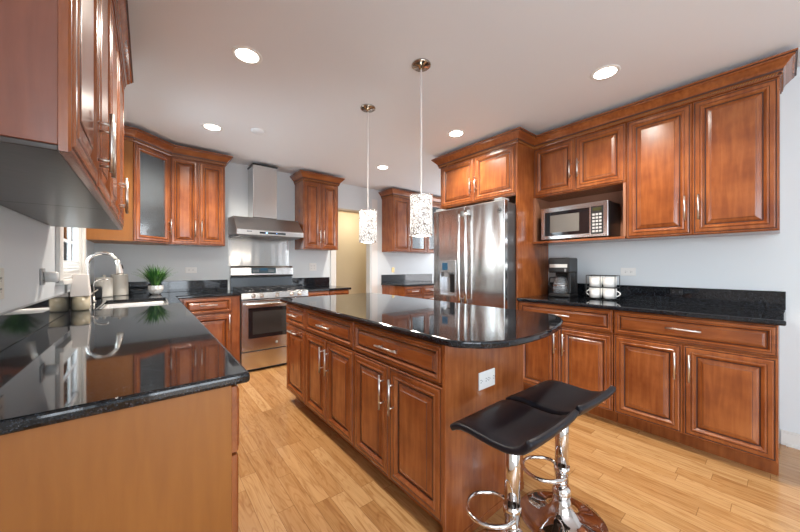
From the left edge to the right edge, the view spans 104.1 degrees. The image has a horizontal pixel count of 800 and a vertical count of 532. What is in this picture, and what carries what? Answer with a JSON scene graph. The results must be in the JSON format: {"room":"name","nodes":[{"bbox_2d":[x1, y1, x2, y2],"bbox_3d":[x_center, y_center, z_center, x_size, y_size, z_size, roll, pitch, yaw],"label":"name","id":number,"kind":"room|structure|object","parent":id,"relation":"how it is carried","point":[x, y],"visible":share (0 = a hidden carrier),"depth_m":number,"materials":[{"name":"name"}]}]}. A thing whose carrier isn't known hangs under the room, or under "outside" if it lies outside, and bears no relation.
{"room":"kitchen","nodes":[
{"label":"kitchen","id":0,"kind":"room"},
{"bbox_2d":[0,205,93,312],"bbox_3d":[-0.850,-0.055,0.270,0.140,2.540,7.690,0,0,-39],"label":"wall","id":1,"kind":"structure","parent":0,"point":[27,244],"depth_m":1.40,"materials":[{"name":"white paint"}]},
{"bbox_2d":[0,268,3,299],"bbox_3d":[-1.457,0.065,1.136,0.007,0.115,0.072,0,0,-39],"label":"outlet","id":2,"kind":"object","parent":1,"relation":"attached to","point":[1,269],"visible":1,"depth_m":1.14,"materials":[{"name":"white plastic"}]},
{"bbox_2d":[40,268,44,284],"bbox_3d":[-1.835,0.055,1.602,0.007,0.085,0.085,0,0,-39],"label":"outlet","id":3,"kind":"object","parent":1,"relation":"attached to","point":[42,270],"visible":0.97,"depth_m":1.59,"materials":[{"name":"grey plastic"}]},
{"bbox_2d":[44,271,58,281],"bbox_3d":[-1.825,0.057,1.636,0.050,0.056,0.056,0,0,-39],"label":"plug","id":4,"kind":"object","parent":3,"relation":"attached to","point":[49,276],"visible":1,"depth_m":1.62,"materials":[{"name":"white plastic"}]},
{"bbox_2d":[0,284,94,350],"bbox_3d":[-2.020,0.237,1.841,0.020,0.128,3.490,0,0,-39],"label":"backsplash","id":5,"kind":"structure","parent":1,"relation":"attached to","point":[18,323],"depth_m":1.38,"materials":[{"name":"black stone"}]},
{"bbox_2d":[0,0,115,208],"bbox_3d":[-0.999,-0.673,0.840,0.342,0.903,0.800,0,0,-39],"label":"upper cabinet","id":6,"kind":"object","parent":1,"relation":"attached to","point":[58,127],"visible":1,"depth_m":0.62,"materials":[{"name":"brown wood"}]},
{"bbox_2d":[112,0,133,89],"bbox_3d":[-1.280,-1.143,1.194,0.351,0.085,1.798,0,0,-39],"label":"crown molding","id":7,"kind":"structure","parent":6,"relation":"attached to","point":[120,7],"depth_m":1.57,"materials":[{"name":"brown wood"}]},
{"bbox_2d":[0,0,127,229],"bbox_3d":[-1.536,-0.673,1.503,0.342,0.903,0.902,0,0,-39],"label":"upper cabinet","id":8,"kind":"object","parent":1,"relation":"attached to","point":[112,218],"visible":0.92,"depth_m":1.48,"materials":[{"name":"brown wood"}]},
{"bbox_2d":[55,227,85,284],"bbox_3d":[-2.389,-0.442,2.196,0.175,1.114,1.008,0,0,-39],"label":"window","id":9,"kind":"structure","parent":1,"relation":"in","point":[70,242],"depth_m":2.27,"materials":[{"name":"white paint"}]},
{"bbox_2d":[148,285,163,294],"bbox_3d":[-2.590,0.253,3.308,0.136,0.095,0.136,0,0,-39],"label":"plant pot","id":10,"kind":"object","parent":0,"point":[153,289],"depth_m":3.27,"materials":[{"name":"white ceramic"}]},
{"bbox_2d":[94,162,433,293],"bbox_3d":[-0.958,-0.055,5.055,5.720,2.540,0.120,0,0,-39],"label":"wall","id":11,"kind":"structure","parent":0,"point":[211,263],"depth_m":4.07,"materials":[{"name":"white paint"}]},
{"bbox_2d":[86,140,171,245],"bbox_3d":[-2.709,-0.710,3.173,0.625,0.950,0.595,0,0,-39],"label":"upper cabinet","id":12,"kind":"object","parent":11,"relation":"attached to","point":[147,170],"visible":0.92,"depth_m":3.06,"materials":[{"name":"brown wood"}]},
{"bbox_2d":[124,125,232,166],"bbox_3d":[-2.337,-1.231,3.273,0.392,0.108,1.375,0,0,24],"label":"crown molding","id":13,"kind":"structure","parent":12,"relation":"attached to","point":[133,134],"depth_m":3.32,"materials":[{"name":"brown wood"}]},
{"bbox_2d":[128,280,227,293],"bbox_3d":[-2.662,0.237,3.581,1.214,0.128,0.021,0,0,-39],"label":"backsplash","id":14,"kind":"structure","parent":11,"relation":"attached to","point":[192,285],"depth_m":3.67,"materials":[{"name":"black stone"}]},
{"bbox_2d":[185,267,196,272],"bbox_3d":[-2.496,0.050,3.726,0.115,0.072,0.007,0,0,-39],"label":"outlet","id":15,"kind":"object","parent":11,"relation":"attached to","point":[187,269],"visible":1,"depth_m":3.72,"materials":[{"name":"white plastic"}]},
{"bbox_2d":[169,156,224,246],"bbox_3d":[-2.349,-0.710,3.616,0.522,0.950,0.360,0,0,-39],"label":"upper cabinet","id":16,"kind":"object","parent":11,"relation":"attached to","point":[197,189],"visible":0.99,"depth_m":3.50,"materials":[{"name":"brown wood"}]},
{"bbox_2d":[228,235,288,265],"bbox_3d":[-1.888,-0.197,4.218,0.769,0.387,0.007,0,0,-39],"label":"backsplash","id":17,"kind":"structure","parent":11,"relation":"attached to","point":[241,252],"depth_m":4.19,"materials":[{"name":"silver metal"}]},
{"bbox_2d":[228,163,302,240],"bbox_3d":[-1.726,-0.825,4.027,0.792,0.934,0.505,0,0,-39],"label":"range hood","id":18,"kind":"object","parent":11,"relation":"attached to","point":[261,222],"visible":1,"depth_m":3.97,"materials":[{"name":"silver metal"}]},
{"bbox_2d":[292,277,329,286],"bbox_3d":[-1.333,0.237,4.660,0.600,0.128,0.021,0,0,-39],"label":"backsplash","id":19,"kind":"structure","parent":11,"relation":"attached to","point":[315,281],"depth_m":4.66,"materials":[{"name":"black stone"}]},
{"bbox_2d":[309,263,315,270],"bbox_3d":[-1.310,0.015,4.688,0.115,0.115,0.007,0,0,-39],"label":"outlet","id":20,"kind":"object","parent":11,"relation":"attached to","point":[312,266],"visible":1,"depth_m":4.68,"materials":[{"name":"white plastic"}]},
{"bbox_2d":[295,180,337,250],"bbox_3d":[-1.204,-0.710,4.544,0.530,0.950,0.360,0,0,-39],"label":"upper cabinet","id":21,"kind":"object","parent":11,"relation":"attached to","point":[316,204],"visible":1,"depth_m":4.41,"materials":[{"name":"brown wood"}]},
{"bbox_2d":[290,170,344,185],"bbox_3d":[-1.193,-1.231,4.531,0.674,0.108,0.395,0,0,-39],"label":"crown molding","id":22,"kind":"structure","parent":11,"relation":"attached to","point":[297,177],"depth_m":4.38,"materials":[{"name":"brown wood"}]},
{"bbox_2d":[330,250,335,285],"bbox_3d":[-1.082,0.154,4.945,0.099,2.128,0.135,0,0,-39],"label":"trim","id":23,"kind":"structure","parent":11,"relation":"attached to","point":[332,253],"depth_m":4.89,"materials":[{"name":"white paint"}]},
{"bbox_2d":[338,208,358,212],"bbox_3d":[-0.823,-0.910,5.157,0.769,0.024,0.132,0,0,-39],"label":"trim","id":24,"kind":"structure","parent":11,"relation":"attached to","point":[339,209],"depth_m":5.11,"materials":[{"name":"beige paint"}]},
{"bbox_2d":[372,199,377,292],"bbox_3d":[-0.439,0.033,5.390,0.120,2.365,0.011,0,0,-39],"label":"trim","id":25,"kind":"structure","parent":11,"relation":"attached to","point":[374,202],"depth_m":5.40,"materials":[{"name":"white"}]},
{"bbox_2d":[381,274,431,282],"bbox_3d":[0.159,0.228,5.869,1.240,0.146,0.021,0,0,-39],"label":"backsplash","id":26,"kind":"structure","parent":11,"relation":"attached to","point":[396,278],"depth_m":5.81,"materials":[{"name":"black stone"}]},
{"bbox_2d":[378,188,440,204],"bbox_3d":[0.270,-1.231,5.717,1.346,0.108,0.395,0,0,-39],"label":"crown molding","id":27,"kind":"structure","parent":11,"relation":"attached to","point":[390,192],"depth_m":5.36,"materials":[{"name":"brown wood"}]},
{"bbox_2d":[382,196,440,253],"bbox_3d":[0.260,-0.715,5.732,1.200,0.943,0.362,0,0,-39],"label":"upper cabinet","id":28,"kind":"object","parent":11,"relation":"attached to","point":[396,238],"visible":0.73,"depth_m":5.40,"materials":[{"name":"brown wood"}]},
{"bbox_2d":[336,211,365,293],"bbox_3d":[-0.800,-0.055,5.988,2.500,2.540,1.130,0,0,-39],"label":"wall","id":29,"kind":"structure","parent":0,"point":[350,254],"depth_m":6.41,"materials":[{"name":"beige paint"}]},
{"bbox_2d":[124,0,799,197],"bbox_3d":[0.478,-1.365,3.220,6.000,0.080,10.800,0,0,-39],"label":"ceiling","id":30,"kind":"structure","parent":0,"point":[498,67],"depth_m":2.06,"materials":[{"name":"white paint"}]},
{"bbox_2d":[202,123,222,130],"bbox_3d":[-1.790,-1.323,2.977,0.176,0.004,0.176,0,0,-39],"label":"recessed light","id":31,"kind":"object","parent":30,"relation":"in","point":[213,127],"visible":1,"depth_m":2.98,"materials":[{"name":"white plastic"}]},
{"bbox_2d":[231,46,261,64],"bbox_3d":[-0.961,-1.323,1.963,0.176,0.004,0.176,0,0,-39],"label":"recessed light","id":32,"kind":"object","parent":30,"relation":"in","point":[245,54],"visible":1,"depth_m":1.96,"materials":[{"name":"white plastic"}]},
{"bbox_2d":[251,128,264,134],"bbox_3d":[-1.391,-1.316,3.057,0.128,0.018,0.128,0,0,-39],"label":"smoke detector","id":33,"kind":"object","parent":30,"relation":"attached to","point":[258,131],"visible":1,"depth_m":3.03,"materials":[{"name":"white paint"}]},
{"bbox_2d":[359,104,376,242],"bbox_3d":[-0.268,-0.760,2.610,0.150,1.127,0.150,0,0,-39],"label":"pendant light","id":34,"kind":"object","parent":30,"relation":"hanging from","point":[367,217],"visible":1,"depth_m":2.56,"materials":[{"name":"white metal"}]},
{"bbox_2d":[376,165,388,169],"bbox_3d":[-0.231,-1.323,4.190,0.176,0.004,0.176,0,0,-39],"label":"recessed light","id":35,"kind":"object","parent":30,"relation":"in","point":[383,167],"visible":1,"depth_m":4.19,"materials":[{"name":"white plastic"}]},
{"bbox_2d":[410,58,432,236],"bbox_3d":[0.139,-0.760,2.051,0.150,1.127,0.150,0,0,-39],"label":"pendant light","id":36,"kind":"object","parent":30,"relation":"hanging from","point":[420,203],"visible":1,"depth_m":2.00,"materials":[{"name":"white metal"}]},
{"bbox_2d":[447,130,464,136],"bbox_3d":[0.560,-1.323,3.119,0.176,0.004,0.176,0,0,-39],"label":"recessed light","id":37,"kind":"object","parent":30,"relation":"in","point":[454,133],"visible":1,"depth_m":3.12,"materials":[{"name":"white plastic"}]},
{"bbox_2d":[590,64,620,80],"bbox_3d":[1.407,-1.323,2.139,0.176,0.004,0.176,0,0,-39],"label":"recessed light","id":38,"kind":"object","parent":30,"relation":"in","point":[605,72],"visible":1,"depth_m":2.13,"materials":[{"name":"white plastic"}]},
{"bbox_2d":[237,364,799,531],"bbox_3d":[0.478,1.245,3.220,6.000,0.060,10.800,0,0,-39],"label":"floor","id":39,"kind":"structure","parent":0,"point":[297,474],"depth_m":1.77,"materials":[{"name":"brown wood"}]},
{"bbox_2d":[0,385,238,531],"bbox_3d":[-0.923,0.773,0.999,0.660,0.883,0.760,0,0,-39],"label":"base cabinet","id":40,"kind":"object","parent":39,"relation":"on","point":[170,465],"visible":0.7,"depth_m":0.74,"materials":[{"name":"brown wood"}]},
{"bbox_2d":[179,295,239,362],"bbox_3d":[-2.200,0.773,3.542,0.580,0.883,0.663,0,0,-39],"label":"base cabinet","id":41,"kind":"object","parent":39,"relation":"on","point":[220,316],"visible":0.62,"depth_m":3.38,"materials":[{"name":"brown wood"}]},
{"bbox_2d":[229,266,307,371],"bbox_3d":[-1.652,0.608,3.952,0.784,1.215,0.690,0,0,-39],"label":"gas range","id":42,"kind":"object","parent":39,"relation":"on","point":[263,324],"visible":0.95,"depth_m":3.71,"materials":[{"name":"grey metal"}]},
{"bbox_2d":[231,288,306,292],"bbox_3d":[-1.660,0.304,3.962,0.776,0.011,0.505,0,0,-39],"label":"cooktop","id":43,"kind":"object","parent":42,"relation":"in","point":[255,290],"depth_m":3.81,"materials":[{"name":"grey metal"}]},
{"bbox_2d":[286,304,315,414],"bbox_3d":[-0.672,0.773,2.831,0.642,0.883,0.439,0,0,-39],"label":"base cabinet","id":44,"kind":"object","parent":39,"relation":"on","point":[295,315],"visible":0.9,"depth_m":2.62,"materials":[{"name":"brown wood"}]},
{"bbox_2d":[280,293,562,348],"bbox_3d":[-0.003,0.316,2.334,1.025,0.030,2.260,0,0,-39],"label":"countertop","id":45,"kind":"structure","parent":44,"relation":"on","point":[451,324],"depth_m":1.78,"materials":[{"name":"black stone"}]},
{"bbox_2d":[307,290,348,296],"bbox_3d":[-1.130,0.773,4.410,0.600,0.883,0.663,0,0,-39],"label":"base cabinet","id":46,"kind":"object","parent":39,"relation":"on","point":[334,292],"visible":0.09,"depth_m":4.17,"materials":[{"name":"brown wood"}]},
{"bbox_2d":[301,285,350,291],"bbox_3d":[-1.127,0.316,4.432,0.637,0.030,0.633,0,0,-39],"label":"countertop","id":47,"kind":"structure","parent":46,"relation":"on","point":[327,287],"depth_m":4.31,"materials":[{"name":"black stone"}]},
{"bbox_2d":[306,309,365,458],"bbox_3d":[-0.299,0.773,2.371,0.642,0.883,0.742,0,0,-39],"label":"base cabinet","id":48,"kind":"object","parent":39,"relation":"on","point":[330,350],"visible":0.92,"depth_m":2.13,"materials":[{"name":"brown wood"}]},
{"bbox_2d":[354,322,441,525],"bbox_3d":[0.168,0.773,1.795,0.642,0.883,0.737,0,0,-39],"label":"base cabinet","id":49,"kind":"object","parent":39,"relation":"on","point":[398,377],"visible":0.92,"depth_m":1.55,"materials":[{"name":"brown wood"}]},
{"bbox_2d":[382,285,433,299],"bbox_3d":[0.358,0.773,5.616,1.200,0.883,0.663,0,0,-39],"label":"base cabinet","id":50,"kind":"object","parent":39,"relation":"on","point":[427,291],"visible":0.28,"depth_m":5.24,"materials":[{"name":"brown wood"}]},
{"bbox_2d":[381,281,433,286],"bbox_3d":[0.348,0.316,5.628,1.250,0.030,0.633,0,0,-39],"label":"countertop","id":51,"kind":"structure","parent":50,"relation":"on","point":[421,283],"depth_m":5.37,"materials":[{"name":"black stone"}]},
{"bbox_2d":[434,197,515,309],"bbox_3d":[0.951,0.286,3.458,0.847,1.858,0.918,0,0,-39],"label":"refrigerator","id":52,"kind":"object","parent":39,"relation":"on","point":[475,245],"visible":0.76,"depth_m":3.12,"materials":[{"name":"grey metal"}]},
{"bbox_2d":[442,344,523,531],"bbox_3d":[-0.176,0.773,2.264,0.626,0.883,1.946,0,0,-39],"label":"cladding","id":53,"kind":"object","parent":39,"relation":"on","point":[469,464],"visible":0.44,"depth_m":1.42,"materials":[{"name":"brown wood"}]},
{"bbox_2d":[479,368,494,390],"bbox_3d":[0.416,0.540,1.491,0.125,0.082,0.007,0,0,-39],"label":"outlet","id":54,"kind":"object","parent":53,"relation":"attached to","point":[486,378],"visible":1,"depth_m":1.48,"materials":[{"name":"white plastic"}]},
{"bbox_2d":[450,400,578,531],"bbox_3d":[0.446,0.883,1.245,0.404,0.663,0.392,0,0,-39],"label":"bar stool","id":55,"kind":"object","parent":39,"relation":"on","point":[513,428],"visible":1,"depth_m":1.22,"materials":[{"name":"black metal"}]},
{"bbox_2d":[516,143,548,309],"bbox_3d":[1.357,0.015,3.180,0.623,2.400,0.018,0,0,-39],"label":"panel","id":56,"kind":"object","parent":39,"relation":"on","point":[532,260],"visible":0.34,"depth_m":3.09,"materials":[{"name":"brown wood"}]},
{"bbox_2d":[506,380,615,531],"bbox_3d":[0.763,0.883,1.489,0.419,0.663,0.384,0,0,-37],"label":"bar stool","id":57,"kind":"object","parent":39,"relation":"on","point":[556,509],"visible":0.98,"depth_m":1.47,"materials":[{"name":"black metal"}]},
{"bbox_2d":[518,301,617,421],"bbox_3d":[1.596,0.773,2.856,0.658,0.883,0.782,0,0,-39],"label":"base cabinet","id":58,"kind":"object","parent":39,"relation":"on","point":[580,354],"visible":0.55,"depth_m":2.57,"materials":[{"name":"brown wood"}]},
{"bbox_2d":[614,310,779,475],"bbox_3d":[2.096,0.773,2.240,0.658,0.883,0.796,0,0,-39],"label":"base cabinet","id":59,"kind":"object","parent":39,"relation":"on","point":[712,386],"visible":0.98,"depth_m":2.00,"materials":[{"name":"brown wood"}]},
{"bbox_2d":[517,294,785,325],"bbox_3d":[1.861,0.316,2.538,0.649,0.030,1.610,0,0,-39],"label":"countertop","id":60,"kind":"structure","parent":59,"relation":"on","point":[738,314],"depth_m":2.21,"materials":[{"name":"black stone"}]},
{"bbox_2d":[548,258,577,297],"bbox_3d":[1.595,0.111,3.072,0.228,0.380,0.223,0,0,-41],"label":"coffee maker","id":61,"kind":"object","parent":60,"relation":"on","point":[565,269],"visible":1,"depth_m":2.99,"materials":[{"name":"black plastic"}]},
{"bbox_2d":[586,275,619,299],"bbox_3d":[1.832,0.192,2.821,0.126,0.218,0.233,0,0,-39],"label":"mug rack","id":62,"kind":"object","parent":60,"relation":"on","point":[600,287],"visible":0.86,"depth_m":2.78,"materials":[{"name":"black metal"}]},
{"bbox_2d":[587,287,602,297],"bbox_3d":[1.797,0.244,2.873,0.106,0.092,0.122,0,0,-2],"label":"mug","id":63,"kind":"object","parent":62,"relation":"on","point":[593,292],"visible":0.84,"depth_m":2.83,"materials":[{"name":"white ceramic"}]},
{"bbox_2d":[589,276,602,286],"bbox_3d":[1.796,0.142,2.872,0.106,0.092,0.122,0,0,-7],"label":"mug","id":64,"kind":"object","parent":62,"relation":"on","point":[594,281],"visible":0.94,"depth_m":2.83,"materials":[{"name":"white ceramic"}]},
{"bbox_2d":[603,277,616,286],"bbox_3d":[1.875,0.142,2.775,0.122,0.092,0.106,0,0,19],"label":"mug","id":65,"kind":"object","parent":62,"relation":"on","point":[607,281],"visible":1,"depth_m":2.73,"materials":[{"name":"white ceramic"}]},
{"bbox_2d":[603,288,620,298],"bbox_3d":[1.868,0.244,2.769,0.106,0.092,0.122,0,0,-2],"label":"mug","id":66,"kind":"object","parent":62,"relation":"on","point":[608,293],"visible":0.94,"depth_m":2.73,"materials":[{"name":"white ceramic"}]},
{"bbox_2d":[549,67,799,442],"bbox_3d":[2.809,-0.055,1.982,0.120,2.540,5.740,0,0,-39],"label":"wall","id":67,"kind":"structure","parent":0,"point":[764,262],"depth_m":2.22,"materials":[{"name":"white paint"}]},
{"bbox_2d":[441,144,515,209],"bbox_3d":[1.026,-0.935,3.556,0.663,0.500,0.979,0,0,-39],"label":"upper cabinet","id":68,"kind":"object","parent":67,"relation":"attached to","point":[484,178],"visible":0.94,"depth_m":3.31,"materials":[{"name":"brown wood"}]},
{"bbox_2d":[431,48,797,168],"bbox_3d":[1.513,-1.231,2.929,0.696,0.108,2.745,0,0,-39],"label":"crown molding","id":69,"kind":"structure","parent":68,"relation":"attached to","point":[783,65],"depth_m":2.40,"materials":[{"name":"brown wood"}]},
{"bbox_2d":[533,123,635,244],"bbox_3d":[1.712,-0.704,2.948,0.363,0.963,0.784,0,0,-39],"label":"upper cabinet","id":70,"kind":"object","parent":67,"relation":"attached to","point":[591,167],"visible":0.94,"depth_m":2.84,"materials":[{"name":"brown wood"}]},
{"bbox_2d":[541,200,619,240],"bbox_3d":[1.695,-0.402,2.955,0.314,0.315,0.575,0,0,-39],"label":"microwave","id":71,"kind":"object","parent":70,"relation":"on","point":[598,219],"visible":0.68,"depth_m":2.81,"materials":[{"name":"silver plastic"}]},
{"bbox_2d":[533,236,635,244],"bbox_3d":[1.718,-0.233,2.954,0.346,0.022,0.784,0,0,-39],"label":"shelf","id":72,"kind":"object","parent":70,"relation":"attached to","point":[620,238],"depth_m":2.83,"materials":[{"name":"brown wood"}]},
{"bbox_2d":[621,268,635,275],"bbox_3d":[2.055,0.052,2.810,0.007,0.072,0.115,0,0,-39],"label":"outlet","id":73,"kind":"object","parent":67,"relation":"attached to","point":[624,271],"visible":1,"depth_m":2.81,"materials":[{"name":"white plastic"}]},
{"bbox_2d":[548,282,785,309],"bbox_3d":[2.105,0.237,2.736,0.021,0.128,1.609,0,0,-39],"label":"backsplash","id":74,"kind":"structure","parent":67,"relation":"attached to","point":[773,300],"depth_m":2.41,"materials":[{"name":"black stone"}]},
{"bbox_2d":[670,289,682,294],"bbox_3d":[2.248,0.210,2.537,0.007,0.045,0.075,0,0,-39],"label":"outlet","id":75,"kind":"object","parent":74,"relation":"attached to","point":[672,291],"visible":1,"depth_m":2.54,"materials":[{"name":"black plastic"}]},
{"bbox_2d":[626,77,779,240],"bbox_3d":[2.211,-0.704,2.332,0.363,0.963,0.798,0,0,-39],"label":"upper cabinet","id":76,"kind":"object","parent":67,"relation":"attached to","point":[708,167],"visible":1,"depth_m":2.19,"materials":[{"name":"brown wood"}]},
{"bbox_2d":[781,429,799,446],"bbox_3d":[3.585,1.166,0.922,0.014,0.098,3.120,0,0,-39],"label":"baseboard","id":77,"kind":"structure","parent":67,"relation":"attached to","point":[788,437],"depth_m":2.10,"materials":[{"name":"white paint"}]},
{"bbox_2d":[786,443,799,449],"bbox_3d":[3.583,1.206,0.906,0.008,0.018,3.094,0,0,-39],"label":"trim","id":78,"kind":"structure","parent":67,"relation":"attached to","point":[787,444],"depth_m":2.08,"materials":[{"name":"white paint"}]},
{"bbox_3d":[-2.109,0.773,2.460,0.662,0.883,1.196,0,0,-39],"label":"base cabinet","id":79,"kind":"object","parent":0,"visible":0},
{"bbox_2d":[0,290,249,435],"bbox_3d":[-1.556,0.316,2.230,1.231,0.030,3.514,0,0,-39],"label":"countertop","id":80,"kind":"structure","parent":79,"relation":"on","point":[96,360],"depth_m":0.97,"materials":[{"name":"black stone"}]},
{"bbox_2d":[71,296,89,310],"bbox_3d":[-2.174,0.253,2.125,0.094,0.095,0.094,0,0,-39],"label":"canister","id":81,"kind":"object","parent":80,"relation":"on","point":[81,303],"visible":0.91,"depth_m":2.09,"materials":[{"name":"beige ceramic"}]},
{"bbox_2d":[70,274,91,296],"bbox_3d":[-2.174,0.130,2.125,0.095,0.150,0.095,0,0,-39],"label":"box","id":82,"kind":"object","parent":81,"relation":"on","point":[80,285],"visible":1,"depth_m":2.10,"materials":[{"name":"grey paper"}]},
{"bbox_2d":[94,286,101,298],"bbox_3d":[-2.808,0.245,2.899,0.060,0.110,0.060,0,0,-39],"label":"stand","id":83,"kind":"object","parent":80,"relation":"on","point":[98,294],"visible":0.69,"depth_m":2.88,"materials":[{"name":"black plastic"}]},
{"bbox_2d":[92,278,108,301],"bbox_3d":[-2.517,0.203,2.619,0.115,0.196,0.036,0,0,-39],"label":"water tap","id":84,"kind":"object","parent":80,"relation":"on","point":[93,296],"visible":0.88,"depth_m":2.59,"materials":[{"name":"silver metal"}]},
{"bbox_2d":[95,275,112,296],"bbox_3d":[-2.885,0.193,3.042,0.130,0.215,0.130,0,0,-39],"label":"canister","id":85,"kind":"object","parent":80,"relation":"on","point":[107,286],"visible":0.84,"depth_m":3.01,"materials":[{"name":"grey ceramic"}]},
{"bbox_2d":[85,251,123,305],"bbox_3d":[-2.319,0.094,2.445,0.238,0.414,0.120,0,0,-39],"label":"faucet","id":86,"kind":"object","parent":80,"relation":"on","point":[119,267],"visible":0.65,"depth_m":2.42,"materials":[{"name":"silver metal"}]},
{"bbox_2d":[111,274,128,295],"bbox_3d":[-2.878,0.178,3.203,0.138,0.245,0.138,0,0,-39],"label":"canister","id":87,"kind":"object","parent":80,"relation":"on","point":[120,282],"visible":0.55,"depth_m":3.16,"materials":[{"name":"grey ceramic"}]},
{"bbox_2d":[101,301,166,308],"bbox_3d":[-2.177,0.415,2.573,0.424,0.164,0.724,0,0,-39],"label":"sink","id":88,"kind":"object","parent":80,"relation":"in","point":[154,303],"visible":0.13,"depth_m":2.82,"materials":[{"name":"silver metal"}]},
{"bbox_2d":[131,263,173,294],"bbox_3d":[-2.595,0.134,3.312,0.345,0.333,0.356,0,0,-7],"label":"potted plant","id":89,"kind":"object","parent":80,"relation":"on","point":[155,278],"visible":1,"depth_m":3.26,"materials":[{"name":"green plant"}]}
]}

